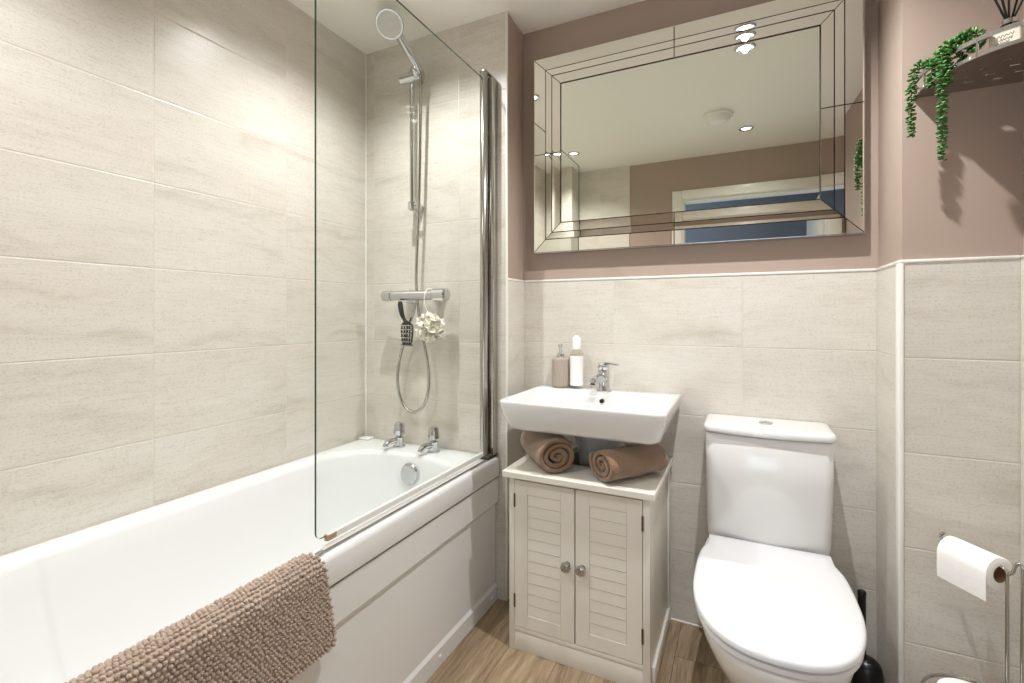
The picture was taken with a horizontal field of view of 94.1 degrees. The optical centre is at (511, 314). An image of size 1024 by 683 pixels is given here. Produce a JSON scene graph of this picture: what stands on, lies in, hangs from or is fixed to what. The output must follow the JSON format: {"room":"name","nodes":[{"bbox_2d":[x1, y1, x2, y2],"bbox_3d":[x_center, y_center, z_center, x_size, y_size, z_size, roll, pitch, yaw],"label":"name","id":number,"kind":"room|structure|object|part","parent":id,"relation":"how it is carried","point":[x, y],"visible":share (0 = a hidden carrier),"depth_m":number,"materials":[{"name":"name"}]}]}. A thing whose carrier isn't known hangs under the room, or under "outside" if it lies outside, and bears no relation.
{"room":"bathroom","nodes":[
{"label":"bathroom","id":0,"kind":"room"},
{"bbox_2d":[0,0,364,555],"bbox_3d":[-1.091,-0.035,1.419,0.100,2.310,2.266,0,0,26],"label":"wall","id":1,"kind":"structure","parent":0,"point":[157,157],"depth_m":1.43,"materials":[{"name":"tile"}]},
{"bbox_2d":[365,54,365,435],"bbox_3d":[-0.667,-0.315,2.179,0.005,1.750,0.006,0,0,26],"label":"trim","id":2,"kind":"structure","parent":1,"relation":"attached to","point":[365,54],"depth_m":2.18,"materials":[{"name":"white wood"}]},
{"bbox_2d":[315,0,497,541],"bbox_3d":[-0.265,-0.196,1.503,0.046,1.497,0.866,0,0,26],"label":"screen","id":3,"kind":"object","parent":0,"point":[488,83],"visible":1,"depth_m":1.83,"materials":[{"name":"clear glass"}]},
{"bbox_3d":[-0.109,-0.200,1.843,0.031,1.483,0.031,0,0,26],"label":"hinge post","id":4,"kind":"part","parent":3,"relation":"part of","materials":[{"name":"silver metal"}]},
{"bbox_2d":[366,11,505,600],"bbox_3d":[-0.332,-0.035,2.051,0.716,2.310,0.060,0,0,26],"label":"wall","id":5,"kind":"structure","parent":0,"point":[449,230],"depth_m":2.02,"materials":[{"name":"tile"}]},
{"bbox_2d":[375,8,430,413],"bbox_3d":[-0.444,-0.376,1.925,0.175,1.576,0.263,0,0,26],"label":"shower rail","id":6,"kind":"object","parent":5,"relation":"attached to","point":[389,23],"visible":0.96,"depth_m":1.95,"materials":[{"name":"silver metal"}]},
{"bbox_3d":[-0.417,-0.728,1.992,0.019,0.585,0.019,0,0,26],"label":"riser rail","id":7,"kind":"part","parent":6,"relation":"part of","materials":[{"name":"silver metal"}]},
{"bbox_2d":[381,288,449,302],"bbox_3d":[-0.387,-0.080,1.980,0.323,0.060,0.115,0,0,26],"label":"shower valve","id":8,"kind":"object","parent":5,"relation":"attached to","point":[440,295],"visible":1,"depth_m":1.93,"materials":[{"name":"silver metal"}]},
{"bbox_3d":[-0.524,-0.080,2.014,0.048,0.045,0.046,0,0,26],"label":"knob","id":9,"kind":"part","parent":8,"relation":"part of","materials":[{"name":"silver metal"}]},
{"bbox_2d":[395,301,413,345],"bbox_3d":[-0.441,0.036,1.955,0.076,0.187,0.034,0,0,26],"label":"brush","id":10,"kind":"object","parent":8,"relation":"hanging from","point":[405,342],"visible":1,"depth_m":1.96,"materials":[{"name":"black plastic"}]},
{"bbox_3d":[-0.450,-0.011,1.965,0.045,0.092,0.024,0,0,26],"label":"handle","id":11,"kind":"part","parent":10,"relation":"part of","materials":[{"name":"black plastic"}]},
{"bbox_2d":[414,288,445,342],"bbox_3d":[-0.326,0.001,1.897,0.129,0.218,0.119,0,0,26],"label":"bath pouf","id":12,"kind":"object","parent":8,"relation":"hanging from","point":[429,326],"visible":0.99,"depth_m":1.87,"materials":[{"name":"white"}]},
{"bbox_3d":[-0.330,-0.044,1.917,0.015,0.128,0.061,0,0,26],"label":"hanging cord","id":13,"kind":"part","parent":12,"relation":"part of","materials":[{"name":"white fabric"}]},
{"bbox_3d":[-0.284,-0.080,1.898,0.066,0.055,0.056,0,0,26],"label":"knob","id":14,"kind":"part","parent":8,"relation":"part of","materials":[{"name":"silver metal"}]},
{"bbox_2d":[288,0,643,53],"bbox_3d":[-0.083,-1.240,-0.012,3.161,0.100,4.166,0,0,26],"label":"ceiling","id":15,"kind":"structure","parent":0,"point":[353,21],"depth_m":1.88,"materials":[{"name":"white paint"}]},
{"bbox_2d":[508,14,523,598],"bbox_3d":[-0.010,-0.035,1.955,0.060,2.310,0.160,0,0,26],"label":"wall","id":16,"kind":"structure","parent":0,"point":[515,36],"depth_m":1.94,"materials":[{"name":"tile"}]},
{"bbox_2d":[506,11,507,600],"bbox_3d":[-0.021,-0.035,1.869,0.008,2.310,0.008,0,0,26],"label":"trim","id":17,"kind":"structure","parent":16,"relation":"attached to","point":[506,11],"depth_m":1.86,"materials":[{"name":"white wood"}]},
{"bbox_2d":[508,278,523,281],"bbox_3d":[0.015,-0.141,1.942,0.009,0.009,0.157,0,0,26],"label":"trim","id":18,"kind":"structure","parent":16,"relation":"attached to","point":[510,279],"depth_m":1.93,"materials":[{"name":"white wood"}]},
{"bbox_2d":[426,598,725,682],"bbox_3d":[-0.083,1.170,-0.012,3.161,0.100,4.166,0,0,26],"label":"floor","id":19,"kind":"structure","parent":0,"point":[484,655],"depth_m":1.54,"materials":[{"name":"brown wood"}]},
{"bbox_2d":[0,438,498,682],"bbox_3d":[-0.726,0.837,1.263,0.690,0.566,1.698,0,0,26],"label":"bathtub","id":20,"kind":"object","parent":19,"relation":"on","point":[408,588],"visible":0.93,"depth_m":1.38,"materials":[{"name":"white plastic"}]},
{"bbox_2d":[63,552,336,682],"bbox_3d":[-0.575,0.650,0.819,0.078,0.228,0.659,0,0,26],"label":"bath mat","id":21,"kind":"object","parent":20,"relation":"on","point":[274,627],"visible":1,"depth_m":0.91,"materials":[{"name":"beige fabric"}]},
{"bbox_2d":[359,436,373,439],"bbox_3d":[-0.650,0.548,2.131,0.055,0.011,0.042,0,0,26],"label":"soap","id":22,"kind":"object","parent":20,"relation":"on","point":[361,437],"visible":1,"depth_m":2.12,"materials":[{"name":"white plastic"}]},
{"bbox_3d":[-0.431,0.879,1.120,0.020,0.482,1.690,0,0,26],"label":"bath panel","id":23,"kind":"part","parent":20,"relation":"part of","materials":[{"name":"white plastic"}]},
{"bbox_2d":[383,422,405,447],"bbox_3d":[-0.486,0.502,1.984,0.055,0.103,0.103,0,0,26],"label":"tap","id":24,"kind":"object","parent":20,"relation":"on","point":[399,429],"visible":1,"depth_m":1.99,"materials":[{"name":"silver metal"}]},
{"bbox_3d":[-0.504,0.528,1.973,0.025,0.034,0.068,0,0,39],"label":"spout","id":25,"kind":"part","parent":24,"relation":"part of","materials":[{"name":"silver metal"}]},
{"bbox_3d":[-0.474,0.477,2.006,0.044,0.053,0.044,0,0,-42],"label":"handle","id":26,"kind":"part","parent":24,"relation":"part of","materials":[{"name":"silver metal"}]},
{"bbox_2d":[315,459,487,556],"bbox_3d":[-0.270,0.549,1.455,0.012,0.010,0.815,0,0,26],"label":"bar","id":27,"kind":"object","parent":20,"relation":"on","point":[321,552],"visible":0.95,"depth_m":1.31,"materials":[{"name":"silver metal"}]},
{"bbox_3d":[-0.405,0.625,1.873,0.082,0.082,0.019,0,0,26],"label":"overflow plate","id":28,"kind":"part","parent":20,"relation":"part of","materials":[{"name":"silver metal"}]},
{"bbox_2d":[418,426,439,453],"bbox_3d":[-0.329,0.502,1.908,0.055,0.103,0.103,0,0,26],"label":"tap","id":29,"kind":"object","parent":20,"relation":"on","point":[433,434],"visible":1,"depth_m":1.91,"materials":[{"name":"silver metal"}]},
{"bbox_3d":[-0.346,0.528,1.897,0.025,0.034,0.068,0,0,39],"label":"spout","id":30,"kind":"part","parent":29,"relation":"part of","materials":[{"name":"silver metal"}]},
{"bbox_3d":[-0.317,0.477,1.930,0.044,0.053,0.044,0,0,3],"label":"handle","id":31,"kind":"part","parent":29,"relation":"part of","materials":[{"name":"silver metal"}]},
{"bbox_2d":[502,445,672,682],"bbox_3d":[0.275,0.820,1.665,0.497,0.600,0.413,0,0,26],"label":"base cabinet","id":32,"kind":"object","parent":19,"relation":"on","point":[589,556],"visible":0.94,"depth_m":1.50,"materials":[{"name":"white wood"}]},
{"bbox_3d":[0.107,0.796,1.561,0.114,0.400,0.014,0,0,26],"label":"louvre panel","id":33,"kind":"part","parent":32,"relation":"part of","materials":[{"name":"white wood"}]},
{"bbox_3d":[0.106,0.796,1.561,0.208,0.488,0.015,0,0,26],"label":"door","id":34,"kind":"part","parent":32,"relation":"part of","materials":[{"name":"white wood"}]},
{"bbox_2d":[520,430,573,472],"bbox_3d":[0.119,0.461,1.665,0.128,0.115,0.236,0,0,-14],"label":"rolled towel","id":35,"kind":"object","parent":32,"relation":"on","point":[553,453],"visible":0.96,"depth_m":1.56,"materials":[{"name":"brown fabric"}]},
{"bbox_3d":[0.170,0.794,1.504,0.035,0.035,0.032,0,0,26],"label":"knob","id":36,"kind":"part","parent":32,"relation":"part of","materials":[{"name":"silver metal"}]},
{"bbox_3d":[0.215,0.794,1.482,0.035,0.035,0.032,0,0,26],"label":"knob","id":37,"kind":"part","parent":32,"relation":"part of","materials":[{"name":"silver metal"}]},
{"bbox_3d":[0.277,0.531,1.670,0.497,0.022,0.401,0,0,26],"label":"panel","id":38,"kind":"part","parent":32,"relation":"part of","materials":[{"name":"white wood"}]},
{"bbox_3d":[0.297,0.796,1.469,0.113,0.400,0.014,0,0,26],"label":"louvre panel","id":39,"kind":"part","parent":32,"relation":"part of","materials":[{"name":"white wood"}]},
{"bbox_3d":[0.297,0.796,1.469,0.207,0.488,0.015,0,0,26],"label":"door","id":40,"kind":"part","parent":32,"relation":"part of","materials":[{"name":"white wood"}]},
{"bbox_2d":[589,444,667,481],"bbox_3d":[0.375,0.470,1.538,0.236,0.097,0.128,0,0,-27],"label":"rolled towel","id":41,"kind":"object","parent":32,"relation":"on","point":[612,464],"visible":0.99,"depth_m":1.49,"materials":[{"name":"brown fabric"}]},
{"bbox_3d":[0.485,0.831,1.588,0.017,0.578,0.368,0,0,26],"label":"panel","id":42,"kind":"part","parent":32,"relation":"part of","materials":[{"name":"white wood"}]},
{"bbox_2d":[693,414,866,682],"bbox_3d":[0.700,0.733,1.294,0.372,0.774,0.727,0,0,26],"label":"toilet","id":43,"kind":"object","parent":19,"relation":"on","point":[773,604],"visible":1,"depth_m":1.34,"materials":[{"name":"white ceramic"}]},
{"bbox_3d":[0.815,0.362,1.531,0.366,0.024,0.200,0,0,26],"label":"cistern lid","id":44,"kind":"part","parent":43,"relation":"part of","materials":[{"name":"white ceramic"}]},
{"bbox_3d":[0.660,0.725,1.210,0.366,0.016,0.536,0,0,26],"label":"seat","id":45,"kind":"part","parent":43,"relation":"part of","materials":[{"name":"white plastic"}]},
{"bbox_3d":[0.660,0.705,1.210,0.372,0.022,0.542,0,0,26],"label":"lid","id":46,"kind":"part","parent":43,"relation":"part of","materials":[{"name":"white plastic"}]},
{"bbox_2d":[851,589,883,682],"bbox_3d":[1.060,0.972,1.426,0.082,0.294,0.082,0,0,26],"label":"toilet brush","id":47,"kind":"object","parent":19,"relation":"on","point":[870,670],"visible":0.71,"depth_m":1.41,"materials":[{"name":"black plastic"}]},
{"bbox_3d":[1.049,0.927,1.431,0.024,0.205,0.024,0,0,26],"label":"handle","id":48,"kind":"part","parent":47,"relation":"part of","materials":[{"name":"black plastic"}]},
{"bbox_2d":[920,531,1023,682],"bbox_3d":[1.044,0.830,1.058,0.223,0.579,0.207,0,0,-34],"label":"stand","id":49,"kind":"object","parent":19,"relation":"on","point":[1008,574],"visible":0.84,"depth_m":1.05,"materials":[{"name":"silver metal"}]},
{"bbox_3d":[1.088,0.830,1.129,0.008,0.577,0.151,0,0,-8],"label":"roll arm","id":50,"kind":"part","parent":49,"relation":"part of","materials":[{"name":"silver metal"}]},
{"bbox_2d":[937,536,1012,600],"bbox_3d":[1.088,0.593,1.124,0.075,0.096,0.109,0,0,-8],"label":"toilet roll","id":51,"kind":"object","parent":49,"relation":"hanging from","point":[972,568],"visible":0.99,"depth_m":1.10,"materials":[{"name":"white tissue paper"},{"name":"cardboard"}]},
{"bbox_3d":[0.998,1.001,1.040,0.108,0.114,0.108,0,0,26],"label":"toilet roll","id":52,"kind":"object","parent":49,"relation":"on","visible":0},
{"bbox_2d":[937,678,968,682],"bbox_3d":[0.998,0.887,1.040,0.108,0.114,0.108,0,0,26],"label":"toilet roll","id":53,"kind":"object","parent":52,"relation":"on","point":[943,680],"visible":1,"depth_m":1.08,"materials":[{"name":"white paper"}]},
{"bbox_2d":[523,0,877,659],"bbox_3d":[0.695,-0.035,1.759,1.501,2.310,0.100,0,0,26],"label":"wall","id":54,"kind":"structure","parent":0,"point":[797,347],"depth_m":1.70,"materials":[{"name":"stone"}]},
{"bbox_2d":[500,384,680,466],"bbox_3d":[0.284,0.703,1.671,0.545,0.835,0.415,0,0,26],"label":"basin","id":55,"kind":"object","parent":54,"relation":"attached to","point":[597,420],"visible":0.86,"depth_m":1.56,"materials":[{"name":"white ceramic"}]},
{"bbox_2d":[552,344,569,387],"bbox_3d":[0.192,0.199,1.886,0.070,0.170,0.070,0,0,-42],"label":"soap dispenser","id":56,"kind":"object","parent":55,"relation":"on","point":[560,364],"visible":1,"depth_m":1.86,"materials":[{"name":"beige"}]},
{"bbox_2d":[570,335,582,385],"bbox_3d":[0.252,0.182,1.861,0.052,0.205,0.052,0,0,26],"label":"spray bottle","id":57,"kind":"object","parent":55,"relation":"on","point":[576,361],"visible":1,"depth_m":1.84,"materials":[{"name":"white plastic"}]},
{"bbox_2d":[588,362,618,391],"bbox_3d":[0.342,0.230,1.743,0.092,0.111,0.146,0,0,26],"label":"mixer tap","id":58,"kind":"object","parent":55,"relation":"on","point":[602,377],"visible":1,"depth_m":1.77,"materials":[{"name":"silver metal"}]},
{"bbox_3d":[0.311,0.237,1.740,0.033,0.041,0.116,0,0,31],"label":"spout","id":59,"kind":"part","parent":58,"relation":"part of","materials":[{"name":"silver metal"}]},
{"bbox_3d":[0.343,0.191,1.790,0.045,0.028,0.045,0,0,26],"label":"lever","id":60,"kind":"part","parent":58,"relation":"part of","materials":[{"name":"silver metal"}]},
{"bbox_3d":[0.362,0.182,1.759,0.028,0.014,0.073,0,0,-31],"label":"lever arm","id":61,"kind":"part","parent":58,"relation":"part of","materials":[{"name":"silver metal"}]},
{"bbox_2d":[671,618,702,627],"bbox_3d":[0.593,1.117,1.749,1.206,0.006,0.006,0,0,26],"label":"trim","id":62,"kind":"structure","parent":54,"relation":"attached to","point":[673,619],"depth_m":1.73,"materials":[{"name":"white wood"}]},
{"bbox_2d":[534,0,864,254],"bbox_3d":[0.598,-0.648,1.733,1.115,0.793,0.044,0,0,26],"label":"wall mirror","id":63,"kind":"object","parent":54,"relation":"attached to","point":[747,124],"visible":1,"depth_m":1.67,"materials":[{"name":"silver mirror"}]},
{"bbox_2d":[524,268,875,282],"bbox_3d":[0.596,-0.141,1.754,1.206,0.009,0.010,0,0,26],"label":"trim","id":64,"kind":"structure","parent":54,"relation":"attached to","point":[869,269],"depth_m":1.69,"materials":[{"name":"white plastic"}]},
{"bbox_2d":[851,654,883,682],"bbox_3d":[1.060,1.072,1.426,0.082,0.096,0.082,0,0,26],"label":"pot","id":65,"kind":"object","parent":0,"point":[870,671],"depth_m":1.40,"materials":[{"name":"black plastic"}]},
{"bbox_2d":[876,0,1022,682],"bbox_3d":[1.193,-0.035,1.328,0.241,2.310,0.256,0,0,26],"label":"wall","id":66,"kind":"structure","parent":0,"point":[962,319],"depth_m":1.22,"materials":[{"name":"stone"}]},
{"bbox_2d":[876,260,898,270],"bbox_3d":[1.084,-0.141,1.375,0.009,0.009,0.246,0,0,26],"label":"trim","id":67,"kind":"structure","parent":66,"relation":"attached to","point":[896,262],"depth_m":1.37,"materials":[{"name":"white plastic"}]},
{"bbox_2d":[896,263,903,682],"bbox_3d":[1.037,0.491,1.275,0.012,1.257,0.032,0,0,26],"label":"trim","id":68,"kind":"structure","parent":66,"relation":"attached to","point":[899,267],"depth_m":1.26,"materials":[{"name":"white plastic"}]},
{"bbox_2d":[898,255,1020,262],"bbox_3d":[1.134,-0.141,1.216,0.238,0.009,0.009,0,0,26],"label":"trim","id":69,"kind":"structure","parent":66,"relation":"attached to","point":[1011,256],"depth_m":1.21,"materials":[{"name":"white plastic"}]},
{"bbox_2d":[1021,1,1023,565],"bbox_3d":[0.945,-0.035,0.435,0.100,2.310,2.266,0,0,26],"label":"wall","id":70,"kind":"structure","parent":0,"point":[1022,259],"depth_m":1.16,"materials":[{"name":"tile"}]},
{"bbox_2d":[912,20,1023,98],"bbox_3d":[1.096,-0.590,1.097,0.214,0.044,0.256,0,0,26],"label":"corner shelf","id":71,"kind":"object","parent":70,"relation":"attached to","point":[1002,64],"visible":0.86,"depth_m":1.10,"materials":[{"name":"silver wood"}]},
{"bbox_2d":[904,25,987,160],"bbox_3d":[1.031,-0.506,1.134,0.080,0.290,0.164,0,0,1],"label":"succulent","id":72,"kind":"object","parent":71,"relation":"hanging from","point":[942,65],"visible":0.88,"depth_m":1.12,"materials":[{"name":"green plant"}]},
{"bbox_3d":[1.032,-0.540,1.178,0.006,0.176,0.075,0,0,-43],"label":"stem","id":73,"kind":"part","parent":72,"relation":"part of","materials":[{"name":"green plant"}]},
{"bbox_3d":[1.028,-0.500,1.098,0.058,0.264,0.024,0,0,26],"label":"stem","id":74,"kind":"part","parent":72,"relation":"part of","materials":[{"name":"green plant"}]},
{"bbox_3d":[1.100,-0.572,1.098,0.208,0.003,0.250,0,0,26],"label":"shelf plate","id":75,"kind":"part","parent":71,"relation":"part of","materials":[{"name":"brown wood"}]},
{"bbox_3d":[1.027,-0.589,1.053,0.005,0.037,0.005,0,0,3],"label":"rail post","id":76,"kind":"part","parent":71,"relation":"part of","materials":[{"name":"silver metal"}]},
{"bbox_2d":[989,0,1023,48],"bbox_3d":[1.098,-0.669,1.048,0.056,0.191,0.086,0,0,-28],"label":"reed diffuser","id":77,"kind":"object","parent":71,"relation":"on","point":[1016,33],"visible":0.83,"depth_m":1.05,"materials":[{"name":"clear glass"}]}
]}

